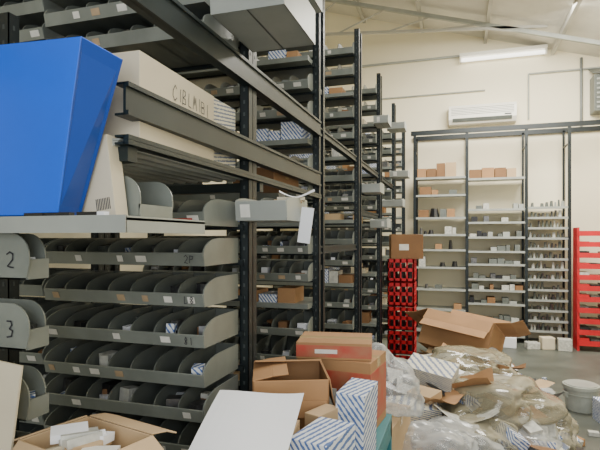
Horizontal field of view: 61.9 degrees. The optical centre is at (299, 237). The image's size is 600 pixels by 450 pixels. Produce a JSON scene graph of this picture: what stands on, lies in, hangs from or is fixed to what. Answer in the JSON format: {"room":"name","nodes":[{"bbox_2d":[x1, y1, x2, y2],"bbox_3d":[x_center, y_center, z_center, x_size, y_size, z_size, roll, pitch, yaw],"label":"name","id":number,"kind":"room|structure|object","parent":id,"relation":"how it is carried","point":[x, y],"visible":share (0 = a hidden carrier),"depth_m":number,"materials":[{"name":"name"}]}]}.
{"room":"warehouse","nodes":[
{"label":"warehouse","id":0,"kind":"room"},
{"bbox_2d":[19,56,272,307],"bbox_3d":[-2.147,-1.380,4.044,0.150,5.960,11.400,0,0,18],"label":"wall","id":1,"kind":"structure","parent":0,"point":[207,232],"depth_m":5.07,"materials":[{"name":"beige paint"}]},
{"bbox_2d":[280,12,599,339],"bbox_3d":[2.445,-1.380,8.483,5.900,5.960,0.150,0,0,18],"label":"wall","id":2,"kind":"structure","parent":0,"point":[553,97],"depth_m":8.22,"materials":[{"name":"beige paint"}]},
{"bbox_2d":[331,55,599,126],"bbox_3d":[2.864,-2.370,8.234,4.850,1.340,0.050,0,0,18],"label":"conduit","id":3,"kind":"object","parent":2,"relation":"attached to","point":[581,68],"visible":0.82,"depth_m":8.24,"materials":[{"name":"grey metal"}]},
{"bbox_2d":[449,101,516,126],"bbox_3d":[2.954,-2.010,8.122,1.030,0.300,0.228,0,0,18],"label":"air conditioner","id":4,"kind":"object","parent":2,"relation":"attached to","point":[504,112],"visible":1,"depth_m":8.04,"materials":[{"name":"plastic"}]},
{"bbox_2d":[588,68,599,114],"bbox_3d":[4.620,-2.259,7.537,0.420,0.718,0.330,0,0,18],"label":"air vent","id":5,"kind":"object","parent":2,"relation":"in","point":[595,80],"visible":1,"depth_m":7.47,"materials":[{"name":"grey paint"}]},
{"bbox_2d":[325,0,599,57],"bbox_3d":[0.735,-3.515,3.124,6.200,1.940,11.400,0,0,18],"label":"ceiling","id":6,"kind":"structure","parent":0,"point":[553,14],"depth_m":7.40,"materials":[{"name":"white paint"}]},
{"bbox_2d":[325,0,599,54],"bbox_3d":[0.712,-3.355,3.053,5.900,1.830,11.250,0,0,18],"label":"roof truss","id":7,"kind":"object","parent":6,"relation":"attached to","point":[524,29],"visible":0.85,"depth_m":7.55,"materials":[{"name":"white metal"}]},
{"bbox_2d":[460,44,547,63],"bbox_3d":[3.246,-2.935,8.033,1.300,0.130,0.220,0,0,18],"label":"lamp","id":8,"kind":"object","parent":6,"relation":"attached to","point":[536,49],"visible":1,"depth_m":7.95,"materials":[{"name":"plastic"}]},
{"bbox_2d":[382,330,599,449],"bbox_3d":[0.735,1.650,3.124,5.900,0.100,11.400,0,0,18],"label":"floor","id":9,"kind":"structure","parent":0,"point":[557,366],"depth_m":6.22,"materials":[{"name":"concrete"}]},
{"bbox_2d":[0,0,119,432],"bbox_3d":[-1.409,-0.085,2.426,0.921,3.370,0.454,0,0,18],"label":"rack","id":10,"kind":"object","parent":9,"relation":"on","point":[30,13],"visible":0.1,"depth_m":2.14,"materials":[{"name":"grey metal"}]},
{"bbox_2d":[0,12,204,447],"bbox_3d":[-0.758,0.450,1.416,0.895,2.300,0.363,0,0,18],"label":"shelf rack","id":11,"kind":"object","parent":9,"relation":"on","point":[23,326],"visible":0.57,"depth_m":1.26,"materials":[{"name":"grey metal"}]},
{"bbox_2d":[0,36,122,216],"bbox_3d":[-0.666,-0.268,1.262,0.444,0.430,0.099,0,0,18],"label":"bin","id":12,"kind":"object","parent":11,"relation":"on","point":[56,95],"visible":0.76,"depth_m":1.20,"materials":[{"name":"blue plastic"}]},
{"bbox_2d":[24,211,108,215],"bbox_3d":[-0.631,-0.056,1.197,0.413,0.008,0.025,0,0,18],"label":"paper scraps","id":13,"kind":"object","parent":11,"relation":"on","point":[95,212],"visible":0.9,"depth_m":1.16,"materials":[{"name":"white paper"}]},
{"bbox_2d":[82,134,127,215],"bbox_3d":[-0.527,-0.152,1.307,0.148,0.224,0.051,0,0,18],"label":"carton","id":14,"kind":"object","parent":11,"relation":"on","point":[106,189],"visible":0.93,"depth_m":1.28,"materials":[{"name":"beige cardboard"}]},
{"bbox_2d":[44,0,256,449],"bbox_3d":[-0.617,-0.085,2.047,0.781,3.370,0.403,0,0,18],"label":"rack","id":15,"kind":"object","parent":9,"relation":"on","point":[166,366],"visible":0.66,"depth_m":1.94,"materials":[{"name":"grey metal"}]},
{"bbox_2d":[112,0,393,253],"bbox_3d":[-0.135,0.443,3.612,0.847,2.314,6.401,0,0,18],"label":"tie beam","id":16,"kind":"structure","parent":15,"relation":"attached to","point":[143,160],"depth_m":1.78,"materials":[{"name":"metal"}]},
{"bbox_2d":[103,50,213,160],"bbox_3d":[-0.437,-0.382,1.588,0.141,0.250,0.460,0,0,16],"label":"cardboard box","id":17,"kind":"object","parent":16,"relation":"on","point":[138,68],"visible":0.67,"depth_m":1.43,"materials":[{"name":"beige cardboard"}]},
{"bbox_2d":[214,98,234,166],"bbox_3d":[-0.347,-0.387,1.937,0.120,0.260,0.200,0,0,18],"label":"cardboard box","id":18,"kind":"object","parent":16,"relation":"on","point":[224,115],"visible":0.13,"depth_m":1.92,"materials":[{"name":"white cardboard"}]},
{"bbox_2d":[233,167,298,192],"bbox_3d":[-0.174,-0.306,2.679,0.222,0.092,0.402,0,0,18],"label":"cardboard box","id":19,"kind":"object","parent":16,"relation":"on","point":[260,171],"visible":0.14,"depth_m":2.57,"materials":[{"name":"cardboard"}]},
{"bbox_2d":[210,0,314,51],"bbox_3d":[-0.136,-0.820,1.822,0.292,0.130,0.372,0,0,18],"label":"box","id":20,"kind":"object","parent":15,"relation":"attached to","point":[259,25],"visible":1,"depth_m":1.77,"materials":[{"name":"paint"}]},
{"bbox_2d":[235,197,306,222],"bbox_3d":[-0.121,-0.110,1.968,0.232,0.090,0.264,0,0,18],"label":"metal tray","id":21,"kind":"object","parent":15,"relation":"attached to","point":[266,210],"visible":0.94,"depth_m":1.85,"materials":[{"name":"metal"}]},
{"bbox_2d":[274,189,314,243],"bbox_3d":[-0.044,-0.087,2.010,0.212,0.220,0.136,0,0,3],"label":"paper tag","id":22,"kind":"object","parent":21,"relation":"on","point":[306,219],"visible":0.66,"depth_m":1.97,"materials":[{"name":"paper"}]},
{"bbox_2d":[308,0,322,13],"bbox_3d":[-0.075,-1.040,2.064,0.262,0.120,0.312,0,0,18],"label":"metal tray","id":23,"kind":"object","parent":15,"relation":"attached to","point":[317,5],"visible":0.13,"depth_m":2.13,"materials":[{"name":"metal"}]},
{"bbox_2d":[143,0,324,390],"bbox_3d":[-0.443,-0.085,3.315,1.221,3.370,0.374,0,0,18],"label":"rack","id":24,"kind":"object","parent":9,"relation":"on","point":[301,77],"visible":0.3,"depth_m":3.09,"materials":[{"name":"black metal"}]},
{"bbox_2d":[226,28,361,332],"bbox_3d":[-0.061,-0.085,4.495,1.231,3.370,0.334,0,0,18],"label":"rack","id":25,"kind":"object","parent":9,"relation":"on","point":[339,56],"visible":0.3,"depth_m":4.26,"materials":[{"name":"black metal"}]},
{"bbox_2d":[362,183,383,194],"bbox_3d":[0.641,-0.445,4.487,0.192,0.090,0.262,0,0,18],"label":"metal tray","id":26,"kind":"object","parent":25,"relation":"attached to","point":[368,189],"visible":0.89,"depth_m":4.37,"materials":[{"name":"paint"}]},
{"bbox_2d":[273,73,381,349],"bbox_3d":[0.304,-0.085,5.638,1.231,3.370,0.334,0,0,18],"label":"rack","id":27,"kind":"object","parent":9,"relation":"on","point":[369,303],"visible":0.28,"depth_m":5.41,"materials":[{"name":"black metal"}]},
{"bbox_2d":[370,218,390,227],"bbox_3d":[0.777,-0.145,4.915,0.192,0.090,0.264,0,0,18],"label":"metal tray","id":28,"kind":"object","parent":27,"relation":"attached to","point":[374,223],"visible":1,"depth_m":4.80,"materials":[{"name":"paint"}]},
{"bbox_2d":[373,115,390,128],"bbox_3d":[0.829,-1.195,5.108,0.172,0.090,0.264,0,0,18],"label":"metal tray","id":29,"kind":"object","parent":27,"relation":"on","point":[380,121],"visible":1,"depth_m":5.00,"materials":[{"name":"metal"}]},
{"bbox_2d":[382,199,404,207],"bbox_3d":[1.049,-0.395,5.668,0.252,0.090,0.262,0,0,18],"label":"metal tray","id":30,"kind":"object","parent":27,"relation":"attached to","point":[393,203],"visible":1,"depth_m":5.56,"materials":[{"name":"grey metal"}]},
{"bbox_2d":[311,103,395,354],"bbox_3d":[0.684,-0.085,6.829,1.231,3.370,0.334,0,0,18],"label":"rack","id":31,"kind":"object","parent":9,"relation":"on","point":[386,137],"visible":0.16,"depth_m":6.62,"materials":[{"name":"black metal"}]},
{"bbox_2d":[389,170,409,178],"bbox_3d":[1.232,-0.795,6.239,0.252,0.090,0.264,0,0,18],"label":"metal tray","id":32,"kind":"object","parent":31,"relation":"on","point":[405,174],"visible":1,"depth_m":6.13,"materials":[{"name":"metal"}]},
{"bbox_2d":[329,132,404,330],"bbox_3d":[1.049,-0.085,7.972,1.231,3.370,0.334,0,0,18],"label":"rack","id":33,"kind":"object","parent":9,"relation":"on","point":[400,164],"visible":0.17,"depth_m":7.72,"materials":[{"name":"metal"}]},
{"bbox_2d":[387,121,406,132],"bbox_3d":[1.161,-1.345,6.052,0.232,0.090,0.262,0,0,18],"label":"metal tray","id":34,"kind":"object","parent":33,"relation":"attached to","point":[396,127],"visible":0.81,"depth_m":5.94,"materials":[{"name":"grey metal"}]},
{"bbox_2d":[376,414,391,449],"bbox_3d":[0.002,1.210,1.784,0.480,0.780,1.300,0,0,18],"label":"table","id":35,"kind":"object","parent":9,"relation":"on","point":[384,430],"visible":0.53,"depth_m":2.16,"materials":[{"name":"teal paint"}]},
{"bbox_2d":[252,356,335,429],"bbox_3d":[-0.025,0.643,1.882,0.302,0.351,0.303,0,0,-4],"label":"cardboard box","id":36,"kind":"object","parent":35,"relation":"on","point":[278,375],"visible":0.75,"depth_m":1.76,"materials":[{"name":"brown cardboard"}]},
{"bbox_2d":[288,420,299,449],"bbox_3d":[-0.158,0.698,1.446,0.262,0.242,0.342,0,0,10],"label":"cardboard box","id":37,"kind":"object","parent":35,"relation":"on","point":[297,426],"visible":0.06,"depth_m":1.55,"materials":[{"name":"cardboard"}]},
{"bbox_2d":[189,390,303,449],"bbox_3d":[-0.144,0.525,1.399,0.270,0.071,0.437,0,0,6],"label":"flap","id":38,"kind":"object","parent":37,"relation":"on","point":[235,420],"visible":1,"depth_m":1.41,"materials":[{"name":"white cardboard"}]},
{"bbox_2d":[305,404,337,426],"bbox_3d":[0.076,0.699,1.687,0.060,0.240,0.120,0,0,40],"label":"box","id":39,"kind":"object","parent":35,"relation":"on","point":[326,410],"visible":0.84,"depth_m":1.67,"materials":[{"name":"cardboard"}]},
{"bbox_2d":[290,417,354,449],"bbox_3d":[0.068,0.694,1.479,0.120,0.250,0.200,0,0,30],"label":"box","id":40,"kind":"object","parent":35,"relation":"on","point":[324,433],"visible":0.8,"depth_m":1.46,"materials":[{"name":"white cardboard"}]},
{"bbox_2d":[298,350,385,428],"bbox_3d":[0.192,0.668,2.248,0.332,0.302,0.262,0,0,24],"label":"cardboard box","id":41,"kind":"object","parent":35,"relation":"on","point":[340,372],"visible":0.31,"depth_m":2.13,"materials":[{"name":"cardboard"}]},
{"bbox_2d":[296,331,371,360],"bbox_3d":[0.161,0.481,2.247,0.322,0.072,0.252,0,0,9],"label":"cardboard box","id":42,"kind":"object","parent":41,"relation":"on","point":[310,345],"visible":1,"depth_m":2.14,"materials":[{"name":"cardboard"}]},
{"bbox_2d":[336,378,377,449],"bbox_3d":[0.202,0.674,1.783,0.110,0.293,0.200,0,0,22],"label":"box","id":43,"kind":"object","parent":35,"relation":"on","point":[356,401],"visible":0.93,"depth_m":1.70,"materials":[{"name":"white cardboard"}]},
{"bbox_2d":[387,258,416,376],"bbox_3d":[1.199,0.920,5.863,0.300,1.360,0.340,0,0,18],"label":"crate","id":44,"kind":"object","parent":9,"relation":"on","point":[407,277],"visible":0.83,"depth_m":5.72,"materials":[{"name":"plastic"}]},
{"bbox_2d":[389,234,422,258],"bbox_3d":[1.237,0.097,5.850,0.362,0.282,0.302,0,0,6],"label":"cardboard box","id":45,"kind":"object","parent":44,"relation":"on","point":[401,246],"visible":1,"depth_m":5.70,"materials":[{"name":"cardboard"}]},
{"bbox_2d":[386,343,599,449],"bbox_3d":[1.438,1.245,4.053,1.875,0.710,3.796,0,0,18],"label":"heap","id":46,"kind":"object","parent":9,"relation":"on","point":[395,376],"visible":0.23,"depth_m":3.37,"materials":[{"name":"plastic"}]},
{"bbox_2d":[386,396,441,420],"bbox_3d":[0.718,1.100,3.229,0.340,0.107,0.209,0,0,-2],"label":"box","id":47,"kind":"object","parent":46,"relation":"on","point":[430,411],"visible":0.28,"depth_m":3.15,"materials":[{"name":"white cardboard"}]},
{"bbox_2d":[407,385,441,404],"bbox_3d":[0.822,1.035,3.304,0.145,0.069,0.180,0,0,-42],"label":"box","id":48,"kind":"object","parent":46,"relation":"on","point":[428,393],"visible":0.66,"depth_m":3.27,"materials":[{"name":"cardboard"}]},
{"bbox_2d":[403,353,459,391],"bbox_3d":[0.940,0.973,3.585,0.362,0.232,0.247,0,0,30],"label":"box","id":49,"kind":"object","parent":46,"relation":"on","point":[442,374],"visible":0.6,"depth_m":3.52,"materials":[{"name":"white cardboard"}]},
{"bbox_2d":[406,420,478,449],"bbox_3d":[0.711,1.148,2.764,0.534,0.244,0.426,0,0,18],"label":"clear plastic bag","id":50,"kind":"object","parent":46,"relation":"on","point":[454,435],"visible":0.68,"depth_m":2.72,"materials":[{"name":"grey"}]},
{"bbox_2d":[411,416,504,449],"bbox_3d":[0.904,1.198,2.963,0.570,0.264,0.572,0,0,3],"label":"clear plastic bag","id":51,"kind":"object","parent":46,"relation":"on","point":[453,423],"visible":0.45,"depth_m":2.90,"materials":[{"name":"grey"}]},
{"bbox_2d":[405,308,530,361],"bbox_3d":[1.616,0.975,4.856,1.115,0.593,0.866,0,0,37],"label":"carton","id":52,"kind":"object","parent":46,"relation":"on","point":[456,327],"visible":0.87,"depth_m":4.63,"materials":[{"name":"cardboard"}]},
{"bbox_2d":[429,345,517,374],"bbox_3d":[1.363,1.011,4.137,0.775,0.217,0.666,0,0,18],"label":"plastic bag","id":53,"kind":"object","parent":46,"relation":"on","point":[453,353],"visible":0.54,"depth_m":4.00,"materials":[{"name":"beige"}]},
{"bbox_2d":[433,413,518,449],"bbox_3d":[1.085,1.219,3.051,0.608,0.262,0.527,0,0,18],"label":"plastic bag","id":54,"kind":"object","parent":46,"relation":"on","point":[495,428],"visible":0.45,"depth_m":2.94,"materials":[{"name":"beige"}]},
{"bbox_2d":[439,368,567,431],"bbox_3d":[1.273,1.099,3.505,0.914,0.281,0.909,0,0,-31],"label":"plastic bag","id":55,"kind":"object","parent":46,"relation":"on","point":[517,387],"visible":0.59,"depth_m":3.25,"materials":[{"name":"beige"}]},
{"bbox_2d":[498,415,562,449],"bbox_3d":[1.327,1.303,3.260,0.716,0.294,0.677,0,0,18],"label":"clear plastic bag","id":56,"kind":"object","parent":46,"relation":"on","point":[543,435],"visible":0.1,"depth_m":3.13,"materials":[{"name":"grey"}]},
{"bbox_2d":[540,387,555,393],"bbox_3d":[1.970,1.379,4.508,0.496,0.242,0.524,0,0,-22],"label":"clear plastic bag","id":57,"kind":"object","parent":46,"relation":"on","point":[550,390],"visible":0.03,"depth_m":4.39,"materials":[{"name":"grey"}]},
{"bbox_2d":[524,394,581,449],"bbox_3d":[1.688,1.311,3.647,0.660,0.339,0.692,0,0,37],"label":"plastic bag","id":58,"kind":"object","parent":46,"relation":"on","point":[569,433],"visible":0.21,"depth_m":3.41,"materials":[{"name":"beige"}]},
{"bbox_2d":[411,120,599,340],"bbox_3d":[3.366,-0.060,7.832,3.150,3.320,0.490,0,0,18],"label":"shelving unit","id":59,"kind":"object","parent":9,"relation":"on","point":[587,123],"visible":0.82,"depth_m":7.80,"materials":[{"name":"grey metal"}]},
{"bbox_2d":[417,162,564,330],"bbox_3d":[2.959,0.147,7.874,2.159,2.691,0.298,0,0,18],"label":"stock","id":60,"kind":"object","parent":59,"relation":"on","point":[439,171],"visible":0.84,"depth_m":7.72,"materials":[{"name":"cardboard"}]},
{"bbox_2d":[503,336,572,351],"bbox_3d":[3.417,1.512,7.228,0.909,0.175,0.224,0,0,18],"label":"boxes","id":61,"kind":"object","parent":9,"relation":"on","point":[545,342],"visible":0.92,"depth_m":7.14,"materials":[{"name":"cardboard"}]},
{"bbox_2d":[562,379,599,413],"bbox_3d":[2.625,1.479,4.673,0.319,0.242,0.310,0,0,18],"label":"plastic tub","id":62,"kind":"object","parent":9,"relation":"on","point":[578,394],"visible":0.96,"depth_m":4.57,"materials":[{"name":"grey plastic"}]},
{"bbox_2d":[573,227,599,350],"bbox_3d":[4.260,0.725,7.117,0.610,1.750,0.310,0,0,18],"label":"stand","id":63,"kind":"object","parent":9,"relation":"on","point":[580,331],"visible":1,"depth_m":7.05,"materials":[{"name":"plastic"}]},
{"bbox_2d":[592,397,599,423],"bbox_3d":[2.715,1.505,4.330,0.260,0.190,0.200,0,0,8],"label":"box","id":64,"kind":"object","parent":9,"relation":"on","point":[595,400],"visible":1,"depth_m":4.38,"materials":[{"name":"white cardboard"}]},
{"bbox_3d":[-0.531,1.349,1.166,0.402,0.501,0.342,0,0,18],"label":"cardboard box","id":65,"kind":"object","parent":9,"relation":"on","visible":0},
{"bbox_3d":[-0.530,0.887,1.166,0.396,0.422,0.339,0,0,18],"label":"cardboard box","id":66,"kind":"object","parent":65,"relation":"on","visible":0},
{"bbox_2d":[0,361,22,449],"bbox_3d":[-0.769,0.481,1.187,0.253,0.407,0.034,0,0,18],"label":"cardboard sheet","id":67,"kind":"object","parent":66,"relation":"on","point":[10,373],"visible":1,"depth_m":1.16,"materials":[{"name":"beige cardboard"}]},
{"bbox_2d":[12,413,176,449],"bbox_3d":[-0.489,0.567,1.171,0.383,0.219,0.312,0,0,32],"label":"cardboard box","id":68,"kind":"object","parent":66,"relation":"on","point":[129,439],"visible":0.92,"depth_m":1.20,"materials":[{"name":"brown cardboard"}]},
{"bbox_2d":[46,421,120,449],"bbox_3d":[-0.494,0.557,1.151,0.230,0.227,0.178,0,0,32],"label":"scraps","id":69,"kind":"object","parent":68,"relation":"in","point":[73,436],"visible":1,"depth_m":1.14,"materials":[{"name":"paper"}]},
{"bbox_3d":[0.351,1.399,2.743,0.530,0.402,0.484,0,0,18],"label":"cardboard box","id":70,"kind":"object","parent":9,"relation":"on","visible":0},
{"bbox_2d":[386,402,410,449],"bbox_3d":[0.350,1.072,2.743,0.422,0.252,0.402,0,0,26],"label":"cardboard box","id":71,"kind":"object","parent":70,"relation":"on","point":[401,440],"visible":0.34,"depth_m":2.67,"materials":[{"name":"cardboard"}]},
{"bbox_2d":[372,342,424,416],"bbox_3d":[0.458,0.757,2.723,0.413,0.375,0.387,0,0,-2],"label":"clear plastic bag","id":72,"kind":"object","parent":71,"relation":"on","point":[394,411],"visible":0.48,"depth_m":2.65,"materials":[{"name":"grey"}]}
]}

